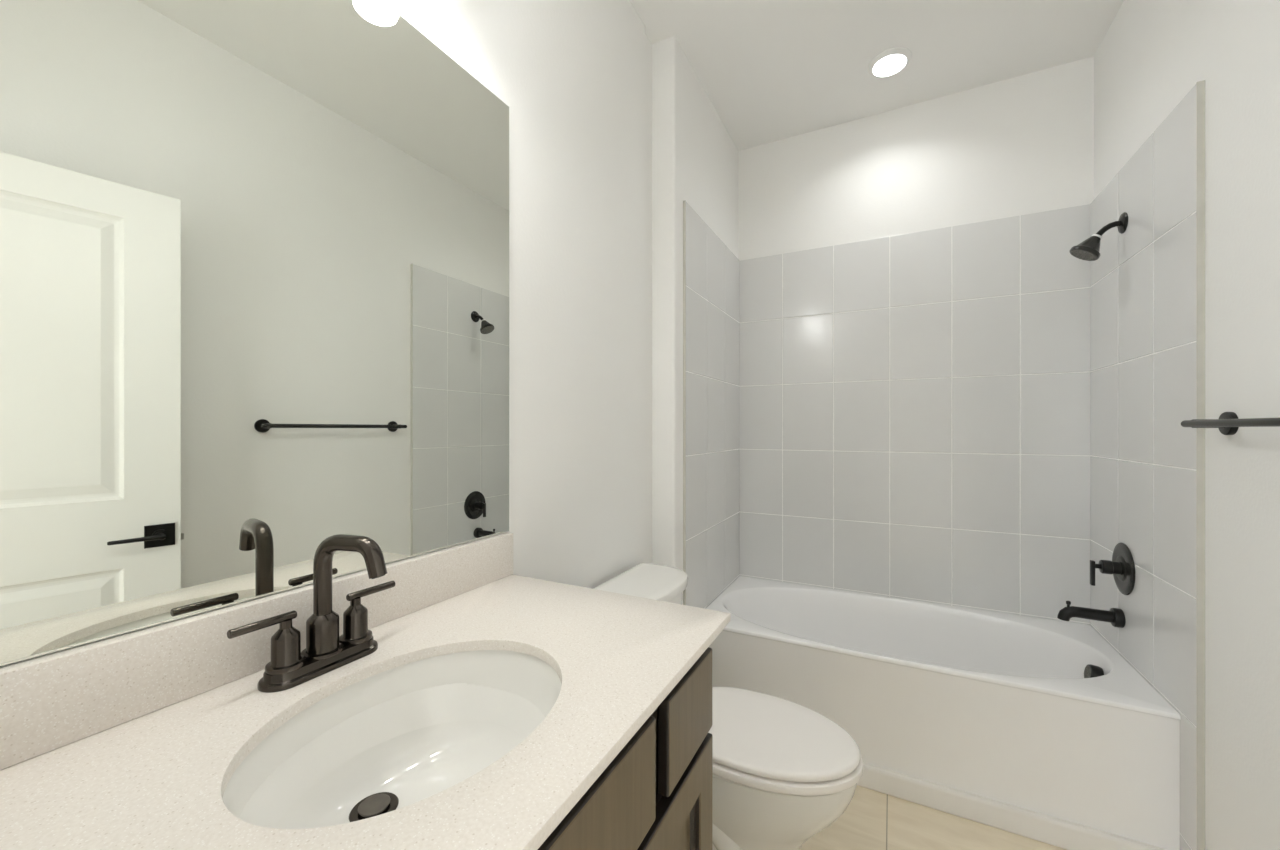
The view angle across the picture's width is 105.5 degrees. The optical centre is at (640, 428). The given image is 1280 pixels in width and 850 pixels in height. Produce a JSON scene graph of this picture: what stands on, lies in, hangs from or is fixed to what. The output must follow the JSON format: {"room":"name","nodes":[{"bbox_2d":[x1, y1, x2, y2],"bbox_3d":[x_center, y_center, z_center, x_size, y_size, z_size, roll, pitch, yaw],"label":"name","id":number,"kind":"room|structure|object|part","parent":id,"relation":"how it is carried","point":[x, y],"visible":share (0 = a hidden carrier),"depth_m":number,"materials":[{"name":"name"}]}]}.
{"room":"bathroom","nodes":[
{"label":"bathroom","id":0,"kind":"room"},
{"bbox_2d":[0,0,651,667],"bbox_3d":[-0.417,-0.125,1.101,0.120,2.742,1.865,0,0,27],"label":"wall","id":1,"kind":"structure","parent":0,"point":[574,77],"depth_m":1.41,"materials":[{"name":"paint"}]},
{"bbox_2d":[0,0,508,665],"bbox_3d":[-0.528,-0.262,0.749,0.005,1.010,0.928,0,0,27],"label":"wall mirror","id":2,"kind":"object","parent":1,"relation":"attached to","point":[254,254],"visible":1,"depth_m":0.68,"materials":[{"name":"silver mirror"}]},
{"bbox_2d":[0,532,512,769],"bbox_3d":[-0.521,0.293,0.741,0.023,0.097,0.924,0,0,27],"label":"backsplash","id":3,"kind":"structure","parent":1,"relation":"attached to","point":[53,701],"depth_m":0.61,"materials":[{"name":"stone"}]},
{"bbox_2d":[652,36,737,604],"bbox_3d":[0.261,-0.125,2.326,0.201,2.742,0.965,0,0,27],"label":"wall","id":4,"kind":"structure","parent":0,"point":[695,157],"depth_m":1.89,"materials":[{"name":"paint"}]},
{"bbox_2d":[683,200,685,604],"bbox_3d":[0.173,0.171,1.925,0.010,2.148,0.003,0,0,27],"label":"trim","id":5,"kind":"structure","parent":4,"relation":"attached to","point":[684,202],"depth_m":1.92,"materials":[{"name":"tile"}]},
{"bbox_2d":[686,202,739,608],"bbox_3d":[0.349,0.172,2.266,0.010,2.147,0.766,0,0,27],"label":"tiled wall","id":6,"kind":"structure","parent":0,"point":[712,270],"depth_m":2.19,"materials":[{"name":"grey tile"}]},
{"bbox_2d":[629,0,1123,150],"bbox_3d":[-0.208,-1.546,0.737,2.785,0.100,4.319,0,0,27],"label":"ceiling","id":7,"kind":"structure","parent":0,"point":[770,70],"depth_m":1.89,"materials":[{"name":"paint"}]},
{"bbox_2d":[868,47,911,77],"bbox_3d":[1.015,-1.488,1.988,0.161,0.015,0.161,0,0,27],"label":"recessed light","id":8,"kind":"object","parent":7,"relation":"in","point":[889,62],"visible":1,"depth_m":1.97,"materials":[{"name":"white plastic"}]},
{"bbox_2d":[739,204,1090,624],"bbox_3d":[1.169,0.172,2.282,1.454,2.147,0.010,0,0,27],"label":"tiled wall","id":9,"kind":"structure","parent":0,"point":[915,407],"depth_m":2.21,"materials":[{"name":"grey tile"}]},
{"bbox_2d":[738,56,1093,260],"bbox_3d":[1.239,-0.125,2.308,1.554,2.742,0.100,0,0,27],"label":"wall","id":10,"kind":"structure","parent":0,"point":[1023,144],"depth_m":2.22,"materials":[{"name":"paint"}]},
{"bbox_2d":[800,785,1066,849],"bbox_3d":[-0.208,1.295,0.737,2.785,0.100,4.319,0,0,27],"label":"floor","id":11,"kind":"structure","parent":0,"point":[872,820],"depth_m":1.51,"materials":[{"name":"beige tile"}]},
{"bbox_2d":[538,647,711,849],"bbox_3d":[-0.296,0.802,0.624,0.528,0.886,0.847,0,0,27],"label":"vanity cabinet","id":12,"kind":"object","parent":11,"relation":"on","point":[656,793],"visible":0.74,"depth_m":0.70,"materials":[{"name":"brown wood"}]},
{"bbox_2d":[0,574,730,849],"bbox_3d":[-0.288,0.350,0.620,0.548,0.017,0.924,0,0,27],"label":"countertop","id":13,"kind":"structure","parent":12,"relation":"on","point":[159,779],"depth_m":0.52,"materials":[{"name":"stone"}]},
{"bbox_2d":[227,534,394,692],"bbox_3d":[-0.460,0.246,0.704,0.181,0.191,0.149,0,0,-24],"label":"faucet","id":14,"kind":"object","parent":13,"relation":"on","point":[289,667],"visible":1,"depth_m":0.69,"materials":[{"name":"brown metal"}]},
{"bbox_3d":[-0.494,0.255,0.638,0.011,0.011,0.076,0,0,27],"label":"lever","id":15,"kind":"part","parent":14,"relation":"part of","materials":[{"name":"brown metal"}]},
{"bbox_3d":[-0.482,0.291,0.661,0.046,0.064,0.046,0,0,27],"label":"handle","id":16,"kind":"part","parent":14,"relation":"part of","materials":[{"name":"brown metal"}]},
{"bbox_3d":[-0.460,0.332,0.704,0.057,0.019,0.158,0,0,27],"label":"plate","id":17,"kind":"part","parent":14,"relation":"part of","materials":[{"name":"brown metal"}]},
{"bbox_3d":[-0.460,0.294,0.704,0.054,0.057,0.054,0,0,27],"label":"spout","id":18,"kind":"part","parent":14,"relation":"part of","materials":[{"name":"brown metal"}]},
{"bbox_3d":[-0.413,0.211,0.691,0.121,0.121,0.023,0,0,16],"label":"spout","id":19,"kind":"part","parent":14,"relation":"part of","materials":[{"name":"brown metal"}]},
{"bbox_3d":[-0.438,0.291,0.747,0.046,0.064,0.046,0,0,27],"label":"handle","id":20,"kind":"part","parent":14,"relation":"part of","materials":[{"name":"brown metal"}]},
{"bbox_3d":[-0.426,0.255,0.770,0.011,0.011,0.076,0,0,27],"label":"lever","id":21,"kind":"part","parent":14,"relation":"part of","materials":[{"name":"brown metal"}]},
{"bbox_2d":[223,650,560,828],"bbox_3d":[-0.271,0.437,0.603,0.352,0.156,0.427,0,0,27],"label":"sink","id":22,"kind":"object","parent":13,"relation":"in","point":[407,734],"visible":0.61,"depth_m":0.70,"materials":[{"name":"white ceramic"}]},
{"bbox_3d":[-0.087,0.757,0.516,0.018,0.796,0.847,0,0,27],"label":"frame","id":23,"kind":"part","parent":12,"relation":"part of","materials":[{"name":"brown wood"}]},
{"bbox_3d":[0.026,0.847,0.694,0.019,0.598,0.414,0,0,27],"label":"door","id":24,"kind":"part","parent":12,"relation":"part of","materials":[{"name":"brown wood"}]},
{"bbox_3d":[0.076,0.463,0.792,0.019,0.142,0.195,0,0,27],"label":"drawer","id":25,"kind":"part","parent":12,"relation":"part of","materials":[{"name":"brown wood"}]},
{"bbox_2d":[593,563,862,849],"bbox_3d":[0.233,0.858,1.382,0.726,0.775,0.414,0,0,27],"label":"toilet","id":26,"kind":"object","parent":11,"relation":"on","point":[783,771],"visible":0.52,"depth_m":1.22,"materials":[{"name":"white ceramic"}]},
{"bbox_3d":[0.009,0.487,1.498,0.223,0.033,0.414,0,0,27],"label":"tank lid","id":27,"kind":"part","parent":26,"relation":"part of","materials":[{"name":"white ceramic"}]},
{"bbox_3d":[0.002,0.682,1.501,0.198,0.358,0.390,0,0,27],"label":"tank","id":28,"kind":"part","parent":26,"relation":"part of","materials":[{"name":"white ceramic"}]},
{"bbox_3d":[0.335,0.820,1.329,0.483,0.022,0.352,0,0,27],"label":"lid","id":29,"kind":"part","parent":26,"relation":"part of","materials":[{"name":"white plastic"}]},
{"bbox_3d":[0.269,1.055,1.363,0.623,0.382,0.344,0,0,27],"label":"bowl","id":30,"kind":"part","parent":26,"relation":"part of","materials":[{"name":"white ceramic"}]},
{"bbox_3d":[0.342,0.848,1.326,0.482,0.022,0.363,0,0,27],"label":"seat","id":31,"kind":"part","parent":26,"relation":"part of","materials":[{"name":"white plastic"}]},
{"bbox_2d":[706,576,1180,849],"bbox_3d":[1.006,1.016,1.971,1.428,0.459,0.691,0,0,27],"label":"bathtub","id":32,"kind":"object","parent":11,"relation":"on","point":[1040,715],"visible":0.96,"depth_m":1.64,"materials":[{"name":"white ceramic"}]},
{"bbox_2d":[857,763,1166,849],"bbox_3d":[0.847,1.207,1.662,1.428,0.076,0.017,0,0,27],"label":"trim","id":33,"kind":"structure","parent":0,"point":[1064,834],"depth_m":1.52,"materials":[{"name":"paint"}]},
{"bbox_2d":[1090,84,1195,849],"bbox_3d":[1.630,0.172,1.605,0.015,2.147,0.766,0,0,27],"label":"tiled wall","id":34,"kind":"structure","parent":0,"point":[1143,277],"depth_m":1.49,"materials":[{"name":"grey tile"}]},
{"bbox_2d":[1057,601,1125,627],"bbox_3d":[1.583,0.651,1.719,0.174,0.070,0.064,0,0,27],"label":"tub spout","id":35,"kind":"object","parent":34,"relation":"attached to","point":[1115,616],"visible":1,"depth_m":1.70,"materials":[{"name":"black metal"}]},
{"bbox_3d":[1.573,0.659,1.725,0.151,0.052,0.039,0,0,27],"label":"spout","id":36,"kind":"part","parent":35,"relation":"part of","materials":[{"name":"black metal"}]},
{"bbox_2d":[1069,212,1127,260],"bbox_3d":[1.589,-0.665,1.697,0.143,0.149,0.088,0,0,27],"label":"shower","id":37,"kind":"object","parent":34,"relation":"attached to","point":[1088,250],"visible":1,"depth_m":1.68,"materials":[{"name":"black plastic"}]},
{"bbox_3d":[1.615,-0.689,1.684,0.074,0.052,0.018,0,0,27],"label":"arm","id":38,"kind":"part","parent":37,"relation":"part of"},
{"bbox_2d":[1090,543,1134,594],"bbox_3d":[1.613,0.477,1.683,0.088,0.175,0.175,0,0,27],"label":"shower valve","id":39,"kind":"object","parent":34,"relation":"attached to","point":[1122,566],"visible":1,"depth_m":1.66,"materials":[{"name":"black metal"}]},
{"bbox_3d":[1.578,0.503,1.701,0.011,0.086,0.018,0,0,27],"label":"lever","id":40,"kind":"part","parent":39,"relation":"part of","materials":[{"name":"black metal"}]},
{"bbox_2d":[1094,0,1279,849],"bbox_3d":[1.240,-0.125,0.724,0.100,2.742,2.714,0,0,27],"label":"wall","id":41,"kind":"structure","parent":0,"point":[1152,53],"depth_m":1.15,"materials":[{"name":"paint"}]},
{"bbox_2d":[1196,80,1204,849],"bbox_3d":[1.454,0.171,1.264,0.015,2.148,0.003,0,0,27],"label":"trim","id":42,"kind":"structure","parent":41,"relation":"attached to","point":[1200,86],"depth_m":1.26,"materials":[{"name":"tile"}]},
{"bbox_2d":[1181,412,1279,434],"bbox_3d":[1.240,-0.013,0.914,0.075,0.056,0.662,0,0,27],"label":"towel bar","id":43,"kind":"object","parent":41,"relation":"attached to","point":[1228,423],"visible":1,"depth_m":1.09,"materials":[{"name":"black metal"}]},
{"bbox_3d":[1.378,-0.013,1.176,0.069,0.056,0.056,0,0,27],"label":"post","id":44,"kind":"part","parent":43,"relation":"part of","materials":[{"name":"black metal"}]}
]}

